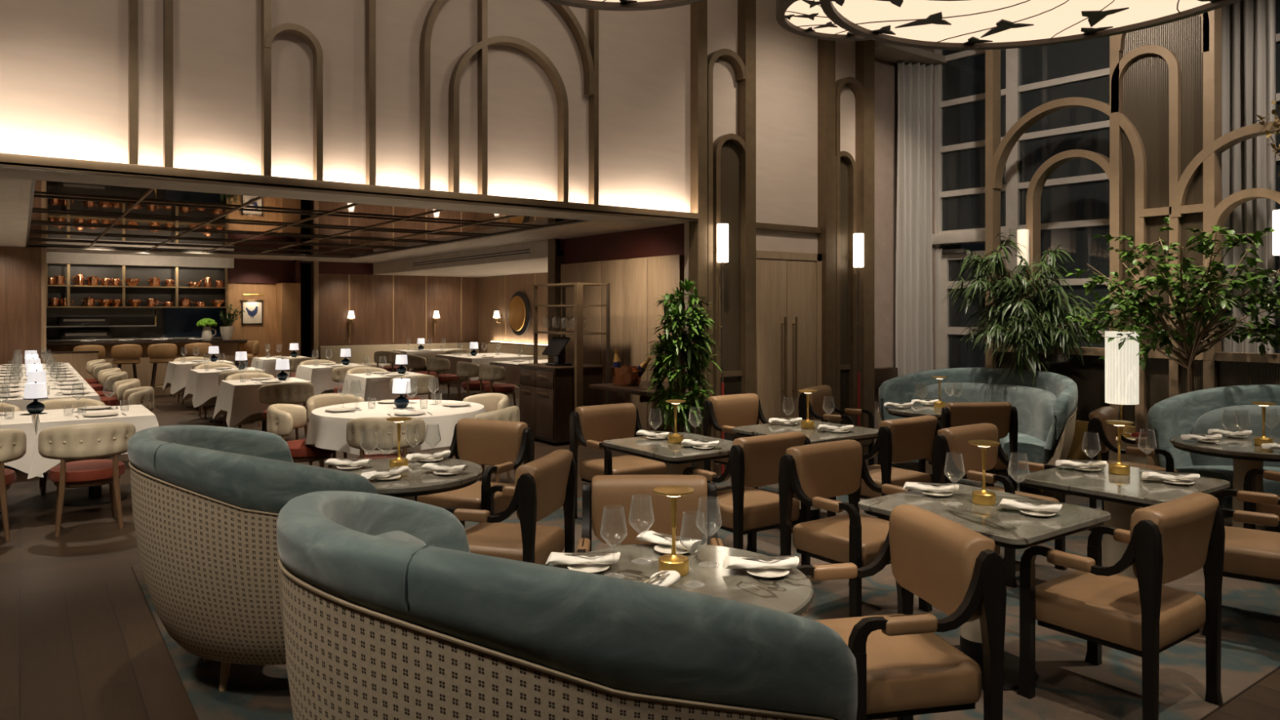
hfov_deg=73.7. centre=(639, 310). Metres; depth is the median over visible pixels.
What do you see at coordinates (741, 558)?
knife
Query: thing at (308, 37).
trim
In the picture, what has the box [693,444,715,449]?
plate
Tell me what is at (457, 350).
tufted chair
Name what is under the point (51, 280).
copper cup
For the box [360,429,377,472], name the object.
wine glass
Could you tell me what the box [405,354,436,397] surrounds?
tufted chair
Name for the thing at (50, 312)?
shelf
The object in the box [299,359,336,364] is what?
tufted chair
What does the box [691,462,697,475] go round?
table leg
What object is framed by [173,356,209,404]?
tufted chair
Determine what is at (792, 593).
stone table
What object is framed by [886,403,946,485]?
stone table
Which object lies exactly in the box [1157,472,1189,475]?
knife
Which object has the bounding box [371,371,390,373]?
dinner plate
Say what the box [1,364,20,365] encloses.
dinner plate
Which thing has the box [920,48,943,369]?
wall
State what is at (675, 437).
table lamp
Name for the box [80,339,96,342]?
napkin
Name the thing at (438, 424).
wine glass
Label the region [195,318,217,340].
jug
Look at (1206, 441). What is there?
plate
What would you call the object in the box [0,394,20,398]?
dinner plate
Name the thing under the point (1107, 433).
armchair
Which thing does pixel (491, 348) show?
bench
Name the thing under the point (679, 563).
table lamp
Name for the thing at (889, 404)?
napkin
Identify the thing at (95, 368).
tufted chair
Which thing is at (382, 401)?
dinner plate
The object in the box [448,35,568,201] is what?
trim
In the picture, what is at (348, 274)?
trim
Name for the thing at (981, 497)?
table lamp
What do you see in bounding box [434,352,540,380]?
tablecloth
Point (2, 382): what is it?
dinner plate
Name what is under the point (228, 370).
dinner plate
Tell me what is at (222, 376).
tufted chair
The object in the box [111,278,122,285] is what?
copper cup
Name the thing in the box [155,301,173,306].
copper saucepan
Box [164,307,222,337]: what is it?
wall tile
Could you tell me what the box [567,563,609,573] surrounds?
plate
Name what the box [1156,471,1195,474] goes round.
fork
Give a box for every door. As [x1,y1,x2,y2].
[755,250,822,424]
[932,228,1011,369]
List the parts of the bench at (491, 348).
backrest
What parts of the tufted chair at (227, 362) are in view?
backrest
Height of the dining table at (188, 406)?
0.755 m
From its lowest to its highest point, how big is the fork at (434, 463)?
0.003 m
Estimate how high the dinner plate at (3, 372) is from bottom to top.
0.016 m
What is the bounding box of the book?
[1131,431,1147,437]
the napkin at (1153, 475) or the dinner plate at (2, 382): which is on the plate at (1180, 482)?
the napkin at (1153, 475)
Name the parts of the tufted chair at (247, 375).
backrest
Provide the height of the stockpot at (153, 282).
0.200 m
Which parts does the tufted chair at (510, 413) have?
backrest, leg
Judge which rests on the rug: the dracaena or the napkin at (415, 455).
the dracaena
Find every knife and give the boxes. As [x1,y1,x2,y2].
[336,458,361,460]
[376,466,401,471]
[431,463,466,466]
[563,554,610,555]
[647,573,670,583]
[653,533,697,542]
[741,558,789,559]
[918,483,951,485]
[1013,500,1052,505]
[1069,460,1099,462]
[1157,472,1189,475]
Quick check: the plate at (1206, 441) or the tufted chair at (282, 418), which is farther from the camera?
the tufted chair at (282, 418)
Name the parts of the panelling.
panel, panel, panel, panel, panel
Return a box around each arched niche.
[712,133,745,465]
[835,151,856,426]
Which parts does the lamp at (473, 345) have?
lamp shade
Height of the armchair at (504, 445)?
0.881 m
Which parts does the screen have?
post, rail, glass panel, kick panel, post, glass panel, glass panel, rail, glass panel, rail, post, glass panel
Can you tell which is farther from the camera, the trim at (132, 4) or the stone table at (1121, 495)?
the trim at (132, 4)
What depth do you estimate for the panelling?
11.47 m
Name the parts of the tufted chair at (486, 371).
leg, leg, backrest, seat, seat frame, leg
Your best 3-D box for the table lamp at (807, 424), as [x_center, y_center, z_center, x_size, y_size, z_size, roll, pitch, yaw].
[1.288,0.755,6.547,0.140,0.289,0.140,0,0,-36]
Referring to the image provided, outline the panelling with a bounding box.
[560,254,684,433]
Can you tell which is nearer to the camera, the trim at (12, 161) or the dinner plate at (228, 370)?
the trim at (12, 161)
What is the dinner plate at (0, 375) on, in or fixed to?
on the tablecloth at (78, 376)
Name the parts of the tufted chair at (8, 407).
backrest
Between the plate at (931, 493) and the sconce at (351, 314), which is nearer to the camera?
the plate at (931, 493)
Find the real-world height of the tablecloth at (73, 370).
0.398 m
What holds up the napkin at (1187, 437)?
on the plate at (1206, 441)
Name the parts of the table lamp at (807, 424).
stem, lamp shade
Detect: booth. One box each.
[127,425,377,691]
[276,490,857,719]
[875,367,1077,493]
[1145,384,1279,518]
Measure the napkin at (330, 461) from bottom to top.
0.037 m
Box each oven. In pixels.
[57,316,109,325]
[59,328,111,339]
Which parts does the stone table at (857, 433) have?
plate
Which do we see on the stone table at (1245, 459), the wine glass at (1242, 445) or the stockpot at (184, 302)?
the wine glass at (1242, 445)
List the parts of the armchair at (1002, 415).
leg, leg, seat, seat frame, backrest, leg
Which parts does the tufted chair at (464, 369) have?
leg, leg, backrest, seat frame, seat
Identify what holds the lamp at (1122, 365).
on the table at (1113, 455)
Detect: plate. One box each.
[0,366,19,368]
[0,368,20,370]
[0,371,20,373]
[0,374,20,376]
[0,377,20,380]
[0,381,21,383]
[0,385,21,387]
[0,389,20,392]
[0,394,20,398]
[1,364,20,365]
[46,362,65,364]
[48,364,66,366]
[49,367,68,368]
[50,369,71,371]
[51,372,73,374]
[53,375,76,377]
[54,378,79,381]
[56,382,82,385]
[58,386,86,389]
[61,391,89,394]
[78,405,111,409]
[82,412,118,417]
[190,360,206,361]
[214,367,232,368]
[221,368,239,371]
[250,377,271,380]
[259,380,282,382]
[320,363,337,364]
[324,407,355,412]
[330,364,347,366]
[336,465,363,470]
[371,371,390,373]
[374,474,400,480]
[377,399,394,403]
[385,373,404,376]
[394,410,425,415]
[417,457,443,462]
[433,470,460,475]
[441,402,470,406]
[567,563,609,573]
[646,435,666,439]
[653,544,693,555]
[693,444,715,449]
[746,567,789,578]
[779,422,797,425]
[829,429,848,433]
[893,405,910,408]
[920,403,933,405]
[921,490,953,497]
[1019,508,1056,517]
[1072,466,1102,471]
[1161,479,1194,485]
[1195,439,1219,443]
[1222,434,1248,438]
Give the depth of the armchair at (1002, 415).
7.02 m
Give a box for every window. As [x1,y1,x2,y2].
[934,48,1011,246]
[1011,36,1109,347]
[1275,0,1279,353]
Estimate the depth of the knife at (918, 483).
4.17 m
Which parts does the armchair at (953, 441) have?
leg, backrest, arm, leg, leg, seat, arm, leg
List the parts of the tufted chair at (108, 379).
seat, backrest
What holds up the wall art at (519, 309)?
attached to the wall at (491, 290)
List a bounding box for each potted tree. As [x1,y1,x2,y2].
[942,231,1105,387]
[1059,217,1279,392]
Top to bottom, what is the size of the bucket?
0.220 m
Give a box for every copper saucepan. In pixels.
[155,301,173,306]
[177,280,200,287]
[191,302,205,306]
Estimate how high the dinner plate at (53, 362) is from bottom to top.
0.016 m
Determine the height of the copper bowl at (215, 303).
0.135 m
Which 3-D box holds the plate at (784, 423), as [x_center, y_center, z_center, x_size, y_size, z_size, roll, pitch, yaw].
[1.166,0.892,6.716,0.146,0.014,0.146,0,0,-36]
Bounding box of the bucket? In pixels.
[610,365,643,386]
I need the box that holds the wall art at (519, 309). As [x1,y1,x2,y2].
[508,291,530,335]
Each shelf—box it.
[46,262,227,307]
[46,307,156,327]
[533,282,609,444]
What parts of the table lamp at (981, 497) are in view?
stem, lamp shade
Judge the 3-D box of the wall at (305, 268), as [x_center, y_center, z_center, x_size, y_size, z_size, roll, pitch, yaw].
[-7.526,0.282,20.057,4.600,2.735,0.100,0,0,-36]
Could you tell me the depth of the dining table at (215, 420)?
12.57 m
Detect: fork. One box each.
[375,466,401,471]
[434,462,466,465]
[563,551,617,554]
[643,570,668,582]
[655,532,698,540]
[740,555,795,558]
[919,482,956,484]
[1014,499,1059,504]
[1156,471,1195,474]
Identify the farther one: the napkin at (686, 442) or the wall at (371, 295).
the wall at (371, 295)
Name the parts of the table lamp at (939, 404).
stem, lamp shade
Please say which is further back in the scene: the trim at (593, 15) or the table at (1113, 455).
the trim at (593, 15)
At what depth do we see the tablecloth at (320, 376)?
13.23 m
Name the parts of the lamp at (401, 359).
lamp shade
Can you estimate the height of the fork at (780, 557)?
0.003 m
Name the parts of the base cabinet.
door, drawer, drawer, door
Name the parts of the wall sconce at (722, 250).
hook rod, rod, lamp shade, rod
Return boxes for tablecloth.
[0,362,72,368]
[0,367,76,374]
[0,372,83,382]
[0,378,89,390]
[0,386,101,411]
[0,410,44,477]
[26,404,158,479]
[162,360,235,394]
[182,367,266,408]
[213,377,315,427]
[250,355,313,377]
[294,363,364,395]
[305,400,485,454]
[342,371,435,401]
[390,348,471,372]
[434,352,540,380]
[488,359,547,386]
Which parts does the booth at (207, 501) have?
leg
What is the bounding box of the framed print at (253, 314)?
[241,301,262,324]
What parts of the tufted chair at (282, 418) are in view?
backrest, seat, seat frame, leg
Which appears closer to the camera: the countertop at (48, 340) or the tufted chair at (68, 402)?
the tufted chair at (68, 402)
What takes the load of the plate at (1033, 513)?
on the stone table at (1009, 527)
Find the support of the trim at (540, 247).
attached to the wall at (371, 295)
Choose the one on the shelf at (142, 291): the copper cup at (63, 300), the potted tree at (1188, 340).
the copper cup at (63, 300)
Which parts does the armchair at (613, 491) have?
arm, leg, backrest, leg, arm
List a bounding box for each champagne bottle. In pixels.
[613,349,621,367]
[637,356,651,377]
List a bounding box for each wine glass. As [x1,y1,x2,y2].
[71,382,84,412]
[351,382,363,410]
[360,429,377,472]
[376,428,393,471]
[404,422,421,465]
[424,423,440,463]
[600,505,627,574]
[628,493,654,559]
[648,408,662,444]
[679,512,707,586]
[695,498,721,565]
[782,397,794,429]
[943,453,964,503]
[1007,452,1029,482]
[1081,431,1101,477]
[1137,431,1156,472]
[1221,409,1237,446]
[1233,409,1250,446]
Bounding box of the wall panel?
[0,245,41,364]
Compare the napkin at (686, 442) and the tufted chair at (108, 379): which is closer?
the napkin at (686, 442)
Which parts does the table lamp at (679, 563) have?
stem, lamp shade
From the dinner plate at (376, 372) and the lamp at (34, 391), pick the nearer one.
the lamp at (34, 391)
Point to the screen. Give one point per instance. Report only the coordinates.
(1167, 144)
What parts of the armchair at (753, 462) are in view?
arm, leg, leg, seat frame, seat, backrest, leg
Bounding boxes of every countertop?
[46,336,222,342]
[46,338,247,346]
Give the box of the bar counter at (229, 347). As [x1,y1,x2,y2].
[46,338,247,395]
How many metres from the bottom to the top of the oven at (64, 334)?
0.190 m
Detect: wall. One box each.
[0,0,855,472]
[41,351,98,378]
[46,307,164,338]
[222,263,404,359]
[226,273,478,367]
[275,283,300,356]
[478,272,547,353]
[563,223,684,264]
[874,40,960,444]
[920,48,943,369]
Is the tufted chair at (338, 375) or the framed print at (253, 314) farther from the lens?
the framed print at (253, 314)
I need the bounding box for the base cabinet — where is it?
[518,362,604,443]
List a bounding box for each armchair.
[414,417,534,527]
[444,448,577,565]
[568,403,666,519]
[575,475,724,554]
[682,431,810,564]
[702,393,795,497]
[778,439,932,617]
[795,504,1006,719]
[798,385,874,466]
[826,415,942,520]
[918,401,1017,491]
[931,422,1066,587]
[1017,492,1225,719]
[1087,406,1178,530]
[1201,488,1279,635]
[1243,468,1279,529]
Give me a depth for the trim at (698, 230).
8.45 m
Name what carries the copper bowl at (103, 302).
on the shelf at (142, 291)
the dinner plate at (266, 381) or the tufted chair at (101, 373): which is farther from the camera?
the tufted chair at (101, 373)
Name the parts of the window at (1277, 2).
frame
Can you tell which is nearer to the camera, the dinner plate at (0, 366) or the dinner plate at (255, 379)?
the dinner plate at (255, 379)
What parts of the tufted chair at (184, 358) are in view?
backrest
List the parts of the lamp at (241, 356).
lamp shade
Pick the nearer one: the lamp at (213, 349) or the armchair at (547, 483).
the armchair at (547, 483)
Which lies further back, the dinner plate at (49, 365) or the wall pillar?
the dinner plate at (49, 365)
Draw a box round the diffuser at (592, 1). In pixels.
[591,0,657,2]
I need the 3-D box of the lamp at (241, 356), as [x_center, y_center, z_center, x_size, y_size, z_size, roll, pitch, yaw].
[-6.009,0.748,12.865,0.176,0.278,0.176,0,0,-36]
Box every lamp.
[22,381,48,413]
[24,350,36,359]
[24,353,38,364]
[24,357,40,369]
[25,363,43,376]
[26,369,47,383]
[208,345,219,361]
[235,351,247,368]
[275,358,289,380]
[288,342,298,357]
[339,347,351,364]
[386,417,411,467]
[391,377,411,408]
[395,354,408,373]
[417,337,425,349]
[469,341,478,355]
[653,485,693,577]
[665,399,685,443]
[798,389,817,428]
[931,376,947,408]
[968,440,999,505]
[1104,420,1133,475]
[1105,331,1138,437]
[1250,401,1276,446]
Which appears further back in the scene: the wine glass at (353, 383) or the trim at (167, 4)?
the wine glass at (353, 383)
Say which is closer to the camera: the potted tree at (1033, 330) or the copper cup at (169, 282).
the potted tree at (1033, 330)
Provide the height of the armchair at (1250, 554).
0.881 m
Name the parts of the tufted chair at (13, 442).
leg, seat, backrest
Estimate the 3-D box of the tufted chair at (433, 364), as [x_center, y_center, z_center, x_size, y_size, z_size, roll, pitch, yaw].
[-3.590,1.245,15.561,0.575,0.811,0.610,0,0,-42]
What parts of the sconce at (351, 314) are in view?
lamp shade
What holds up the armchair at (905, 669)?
on the rug
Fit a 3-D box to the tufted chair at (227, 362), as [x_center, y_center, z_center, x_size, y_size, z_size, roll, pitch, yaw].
[-7.068,1.245,14.117,0.610,0.812,0.569,0,0,-36]
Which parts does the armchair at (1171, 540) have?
leg, arm, leg, arm, seat frame, seat, leg, backrest, leg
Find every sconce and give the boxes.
[346,311,355,337]
[432,311,439,335]
[493,311,501,335]
[713,223,728,475]
[848,233,863,426]
[1017,229,1029,265]
[1272,209,1279,255]
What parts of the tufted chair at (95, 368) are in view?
seat, backrest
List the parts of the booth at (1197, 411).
seat, seat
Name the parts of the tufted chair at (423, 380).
seat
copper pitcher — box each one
[71,272,84,285]
[200,275,212,287]
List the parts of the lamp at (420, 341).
lamp shade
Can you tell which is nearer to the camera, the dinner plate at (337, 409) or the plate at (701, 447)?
the plate at (701, 447)
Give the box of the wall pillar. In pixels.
[547,238,563,362]
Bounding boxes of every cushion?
[375,530,426,545]
[911,382,1056,441]
[1190,404,1279,466]
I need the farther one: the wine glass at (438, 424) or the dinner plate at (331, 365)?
the dinner plate at (331, 365)
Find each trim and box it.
[0,152,698,222]
[0,168,685,226]
[41,247,46,363]
[46,252,234,268]
[128,0,137,164]
[163,0,173,167]
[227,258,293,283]
[261,0,271,176]
[264,22,323,180]
[293,259,300,283]
[311,261,318,359]
[318,261,373,275]
[348,274,350,343]
[365,0,375,185]
[373,239,559,275]
[392,275,394,342]
[419,0,594,190]
[425,275,426,342]
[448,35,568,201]
[460,276,462,341]
[477,0,487,195]
[487,341,546,346]
[492,341,547,345]
[505,275,506,340]
[588,8,599,204]
[688,0,707,469]
[707,48,745,471]
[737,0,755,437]
[755,222,821,233]
[817,39,835,423]
[835,76,863,423]
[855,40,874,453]
[874,40,946,64]
[874,367,897,389]
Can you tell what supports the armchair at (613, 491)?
on the rug
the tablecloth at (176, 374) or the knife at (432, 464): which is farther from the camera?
the tablecloth at (176, 374)
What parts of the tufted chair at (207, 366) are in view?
leg, backrest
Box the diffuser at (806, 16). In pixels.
[784,0,850,34]
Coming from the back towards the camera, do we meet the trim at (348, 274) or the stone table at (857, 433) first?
the trim at (348, 274)
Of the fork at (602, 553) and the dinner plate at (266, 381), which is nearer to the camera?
the fork at (602, 553)
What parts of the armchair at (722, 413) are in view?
leg, seat frame, seat, arm, backrest, arm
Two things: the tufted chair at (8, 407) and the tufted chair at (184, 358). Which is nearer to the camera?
the tufted chair at (8, 407)
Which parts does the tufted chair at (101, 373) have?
seat, backrest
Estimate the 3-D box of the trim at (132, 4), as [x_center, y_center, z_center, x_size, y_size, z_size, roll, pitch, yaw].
[-3.341,-2.230,5.626,0.050,2.640,0.070,0,0,-36]
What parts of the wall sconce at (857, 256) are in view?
hook rod, lamp shade, rod, rod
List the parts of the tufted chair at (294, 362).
backrest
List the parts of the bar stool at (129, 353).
seat, backrest, leg, leg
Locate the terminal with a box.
[542,336,572,365]
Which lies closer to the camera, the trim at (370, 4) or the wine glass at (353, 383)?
the trim at (370, 4)
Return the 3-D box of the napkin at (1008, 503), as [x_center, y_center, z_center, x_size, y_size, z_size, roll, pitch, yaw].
[1.732,0.866,3.793,0.260,0.037,0.099,0,0,27]
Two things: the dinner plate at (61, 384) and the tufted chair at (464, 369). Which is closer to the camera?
the dinner plate at (61, 384)
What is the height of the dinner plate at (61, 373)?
0.016 m
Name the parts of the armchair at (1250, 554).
leg, arm, arm, seat, seat frame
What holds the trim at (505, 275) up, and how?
attached to the wall at (491, 290)
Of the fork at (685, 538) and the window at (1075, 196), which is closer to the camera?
the fork at (685, 538)
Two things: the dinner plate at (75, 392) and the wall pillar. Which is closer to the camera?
the dinner plate at (75, 392)
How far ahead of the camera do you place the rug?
4.00 m
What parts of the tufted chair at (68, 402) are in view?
leg, leg, backrest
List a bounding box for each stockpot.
[53,274,66,284]
[81,296,97,306]
[84,275,101,285]
[146,276,162,286]
[177,297,192,306]
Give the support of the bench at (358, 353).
on the floor
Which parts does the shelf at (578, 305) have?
post, post, post, post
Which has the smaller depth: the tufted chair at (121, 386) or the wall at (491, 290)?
the tufted chair at (121, 386)
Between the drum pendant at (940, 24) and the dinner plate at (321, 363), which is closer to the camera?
the drum pendant at (940, 24)
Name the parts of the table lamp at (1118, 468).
stem, lamp shade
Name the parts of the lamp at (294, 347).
lamp shade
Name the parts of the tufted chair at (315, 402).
leg, backrest, leg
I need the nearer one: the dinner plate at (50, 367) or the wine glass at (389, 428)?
the wine glass at (389, 428)
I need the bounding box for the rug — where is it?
[131,453,1279,719]
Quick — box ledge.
[588,380,674,402]
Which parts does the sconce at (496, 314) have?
lamp shade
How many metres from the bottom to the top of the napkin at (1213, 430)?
0.037 m
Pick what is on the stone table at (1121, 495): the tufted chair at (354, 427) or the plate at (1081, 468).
the plate at (1081, 468)
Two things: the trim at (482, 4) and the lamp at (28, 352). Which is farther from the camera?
the lamp at (28, 352)
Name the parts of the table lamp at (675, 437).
lamp shade, stem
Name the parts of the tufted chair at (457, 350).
backrest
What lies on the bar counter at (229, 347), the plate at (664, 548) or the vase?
the vase
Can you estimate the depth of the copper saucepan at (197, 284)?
17.39 m
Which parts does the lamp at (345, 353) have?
lamp shade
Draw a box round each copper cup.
[48,277,53,284]
[48,297,61,306]
[60,297,73,306]
[100,278,111,285]
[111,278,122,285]
[146,298,158,306]
[164,279,175,286]
[214,280,225,287]
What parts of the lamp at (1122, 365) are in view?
stem, lamp shade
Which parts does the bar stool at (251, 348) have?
seat, backrest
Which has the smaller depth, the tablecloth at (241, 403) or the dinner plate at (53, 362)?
the tablecloth at (241, 403)
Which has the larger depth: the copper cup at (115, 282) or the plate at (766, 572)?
the copper cup at (115, 282)
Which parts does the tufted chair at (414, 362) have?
backrest, seat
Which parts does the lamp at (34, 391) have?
lamp shade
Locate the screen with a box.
[985,7,1279,462]
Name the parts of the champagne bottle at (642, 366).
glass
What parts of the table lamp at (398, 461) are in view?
stem, lamp shade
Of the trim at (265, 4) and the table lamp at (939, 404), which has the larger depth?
the table lamp at (939, 404)
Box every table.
[63,485,127,506]
[185,404,215,408]
[208,413,226,422]
[262,419,286,441]
[327,457,482,500]
[552,543,813,616]
[602,432,733,544]
[731,419,878,532]
[857,483,1111,690]
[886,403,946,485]
[1017,461,1230,578]
[1108,432,1147,463]
[1169,433,1279,530]
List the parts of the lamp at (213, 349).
lamp shade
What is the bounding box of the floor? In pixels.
[0,379,1279,719]
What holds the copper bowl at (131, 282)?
on the shelf at (142, 291)
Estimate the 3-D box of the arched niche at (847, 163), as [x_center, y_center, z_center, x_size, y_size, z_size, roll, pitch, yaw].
[2.296,-0.129,9.718,0.395,3.358,0.095,0,0,-36]
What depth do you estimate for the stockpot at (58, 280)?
16.06 m
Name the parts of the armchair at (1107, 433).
leg, backrest, leg, arm, arm, seat, leg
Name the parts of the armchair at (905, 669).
arm, leg, seat, leg, arm, seat frame, backrest, leg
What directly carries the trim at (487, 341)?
attached to the wall at (491, 290)
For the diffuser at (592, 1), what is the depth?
4.62 m
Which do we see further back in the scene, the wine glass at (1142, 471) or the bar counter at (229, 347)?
the bar counter at (229, 347)
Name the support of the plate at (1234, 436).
on the stone table at (1245, 459)
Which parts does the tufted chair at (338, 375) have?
seat, backrest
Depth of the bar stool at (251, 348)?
17.44 m
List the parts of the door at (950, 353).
pane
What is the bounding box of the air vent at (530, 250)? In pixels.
[411,247,533,266]
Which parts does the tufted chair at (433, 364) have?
leg, backrest, seat, seat frame, leg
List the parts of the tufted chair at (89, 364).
seat, backrest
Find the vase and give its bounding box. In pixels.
[216,303,244,339]
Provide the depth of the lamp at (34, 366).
9.84 m
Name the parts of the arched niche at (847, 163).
fluted panel, panel, rail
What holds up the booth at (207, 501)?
on the rug
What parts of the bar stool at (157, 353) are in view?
leg, leg, seat, backrest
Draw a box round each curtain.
[895,60,940,376]
[1222,0,1275,353]
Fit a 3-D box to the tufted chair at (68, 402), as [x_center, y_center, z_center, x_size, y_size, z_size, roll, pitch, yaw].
[-5.325,1.245,7.941,0.610,0.812,0.569,0,0,-36]
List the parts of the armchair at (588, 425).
leg, seat frame, arm, backrest, leg, seat, leg, arm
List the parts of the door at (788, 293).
handle, handle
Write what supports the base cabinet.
on the floor
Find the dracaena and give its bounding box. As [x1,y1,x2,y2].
[641,278,724,475]
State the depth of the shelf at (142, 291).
17.03 m
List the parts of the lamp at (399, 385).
lamp shade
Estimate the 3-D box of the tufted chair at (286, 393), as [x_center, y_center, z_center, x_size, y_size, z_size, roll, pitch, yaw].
[-4.216,1.245,10.158,0.610,0.812,0.569,0,0,-36]
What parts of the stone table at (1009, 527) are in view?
plate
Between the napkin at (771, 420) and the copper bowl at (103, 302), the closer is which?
the napkin at (771, 420)
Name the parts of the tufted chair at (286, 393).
seat, leg, backrest, leg, leg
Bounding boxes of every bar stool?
[73,344,105,359]
[111,343,142,386]
[147,343,177,397]
[183,342,212,358]
[234,340,259,367]
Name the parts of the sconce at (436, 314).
lamp shade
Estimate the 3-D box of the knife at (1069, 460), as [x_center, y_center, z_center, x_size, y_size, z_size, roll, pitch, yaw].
[2.522,0.851,4.812,0.200,0.003,0.012,0,0,9]
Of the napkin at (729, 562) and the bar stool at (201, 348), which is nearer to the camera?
the napkin at (729, 562)
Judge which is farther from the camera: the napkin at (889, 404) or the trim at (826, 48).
the trim at (826, 48)
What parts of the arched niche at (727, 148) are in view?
fluted panel, panel, rail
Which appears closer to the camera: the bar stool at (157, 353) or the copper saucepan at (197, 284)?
the bar stool at (157, 353)
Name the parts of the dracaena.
stem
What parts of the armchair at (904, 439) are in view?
leg, seat frame, arm, leg, leg, seat, backrest, leg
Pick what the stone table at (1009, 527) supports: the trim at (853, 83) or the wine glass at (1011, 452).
the wine glass at (1011, 452)
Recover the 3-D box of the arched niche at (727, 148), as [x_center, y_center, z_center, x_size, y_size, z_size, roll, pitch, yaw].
[0.921,-0.124,8.719,0.455,3.348,0.095,0,0,-36]
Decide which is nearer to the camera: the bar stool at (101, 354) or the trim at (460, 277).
the bar stool at (101, 354)
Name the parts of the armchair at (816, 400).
leg, backrest, arm, arm, seat, leg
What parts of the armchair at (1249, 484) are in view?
leg, arm, seat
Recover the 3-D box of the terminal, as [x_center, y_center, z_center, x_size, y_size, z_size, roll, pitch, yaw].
[-1.036,0.516,10.805,0.254,0.356,0.400,0,0,-36]
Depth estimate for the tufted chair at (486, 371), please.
13.29 m
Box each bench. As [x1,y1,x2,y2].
[319,342,479,380]
[487,343,547,388]
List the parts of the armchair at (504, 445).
arm, leg, seat, leg, seat frame, backrest, arm, leg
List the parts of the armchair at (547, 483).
arm, leg, arm, seat, leg, backrest, leg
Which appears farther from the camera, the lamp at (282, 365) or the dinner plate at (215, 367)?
the dinner plate at (215, 367)
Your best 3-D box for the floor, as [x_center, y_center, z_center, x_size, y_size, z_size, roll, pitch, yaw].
[-2.856,1.700,9.545,13.800,0.100,25.200,0,0,-36]
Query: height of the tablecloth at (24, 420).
0.426 m
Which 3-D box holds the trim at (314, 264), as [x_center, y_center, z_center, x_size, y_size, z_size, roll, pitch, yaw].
[-7.184,0.282,18.853,0.100,2.735,0.250,0,0,-36]
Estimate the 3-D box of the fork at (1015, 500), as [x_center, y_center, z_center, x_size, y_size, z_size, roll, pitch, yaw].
[1.759,0.851,3.790,0.190,0.003,0.020,0,0,27]
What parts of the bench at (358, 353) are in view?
seat, backrest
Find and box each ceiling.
[0,177,684,263]
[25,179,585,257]
[377,250,563,277]
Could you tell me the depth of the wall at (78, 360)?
14.99 m
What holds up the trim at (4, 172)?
attached to the wall at (64, 64)
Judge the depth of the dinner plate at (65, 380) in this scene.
10.78 m
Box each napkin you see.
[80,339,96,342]
[117,338,133,341]
[152,338,167,340]
[324,458,372,465]
[360,466,408,479]
[405,449,450,459]
[421,462,468,471]
[546,551,620,564]
[635,430,672,436]
[635,530,702,550]
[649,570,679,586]
[680,439,719,445]
[722,555,799,568]
[768,417,801,422]
[817,424,853,429]
[884,402,913,406]
[902,481,959,492]
[911,399,938,403]
[998,498,1062,511]
[1055,459,1106,466]
[1141,471,1199,480]
[1180,434,1222,439]
[1207,428,1252,435]
[1261,443,1279,448]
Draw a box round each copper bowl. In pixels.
[97,299,111,306]
[111,299,122,306]
[124,278,141,285]
[126,299,142,306]
[211,300,223,306]
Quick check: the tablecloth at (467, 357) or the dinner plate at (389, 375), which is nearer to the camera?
the dinner plate at (389, 375)
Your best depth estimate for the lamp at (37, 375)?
8.72 m
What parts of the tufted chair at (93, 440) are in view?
leg, leg, seat, seat frame, backrest, leg, leg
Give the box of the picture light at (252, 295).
[243,293,263,296]
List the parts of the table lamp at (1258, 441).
stem, lamp shade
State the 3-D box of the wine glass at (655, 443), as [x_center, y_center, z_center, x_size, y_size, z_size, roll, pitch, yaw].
[0.103,0.782,5.761,0.093,0.236,0.093,0,0,30]
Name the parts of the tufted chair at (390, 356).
backrest, seat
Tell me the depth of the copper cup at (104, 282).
16.51 m
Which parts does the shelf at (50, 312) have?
rail, post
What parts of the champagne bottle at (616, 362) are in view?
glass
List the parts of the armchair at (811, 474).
leg, backrest, arm, seat, seat frame, leg, leg, arm, leg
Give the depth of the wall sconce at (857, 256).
9.66 m
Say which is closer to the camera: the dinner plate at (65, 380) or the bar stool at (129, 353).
the dinner plate at (65, 380)
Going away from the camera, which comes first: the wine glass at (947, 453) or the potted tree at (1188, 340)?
the wine glass at (947, 453)
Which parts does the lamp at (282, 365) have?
lamp shade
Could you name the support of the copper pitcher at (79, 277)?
on the shelf at (142, 291)
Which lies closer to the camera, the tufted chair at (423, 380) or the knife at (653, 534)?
the knife at (653, 534)
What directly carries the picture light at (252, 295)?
attached to the wall at (371, 295)
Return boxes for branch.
[1254,100,1279,176]
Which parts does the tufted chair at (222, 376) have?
leg, backrest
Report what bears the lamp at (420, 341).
on the tablecloth at (427, 353)
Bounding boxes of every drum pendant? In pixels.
[543,0,705,10]
[776,0,871,40]
[819,0,1240,49]
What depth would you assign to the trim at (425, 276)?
20.38 m
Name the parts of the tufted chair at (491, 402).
backrest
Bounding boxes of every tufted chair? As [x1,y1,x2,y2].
[0,402,21,468]
[0,428,26,541]
[31,397,105,494]
[38,422,135,537]
[84,359,105,383]
[88,362,111,391]
[95,367,120,396]
[99,371,128,405]
[112,378,140,401]
[123,386,154,411]
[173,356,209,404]
[191,361,233,412]
[194,363,236,418]
[217,369,265,426]
[225,372,275,428]
[258,382,314,439]
[266,403,335,467]
[284,356,314,377]
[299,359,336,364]
[305,393,364,466]
[331,364,371,393]
[346,366,387,373]
[346,417,426,461]
[373,351,402,372]
[389,374,435,399]
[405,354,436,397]
[426,356,460,400]
[442,348,470,386]
[449,392,510,476]
[453,405,519,482]
[456,360,489,400]
[479,364,515,405]

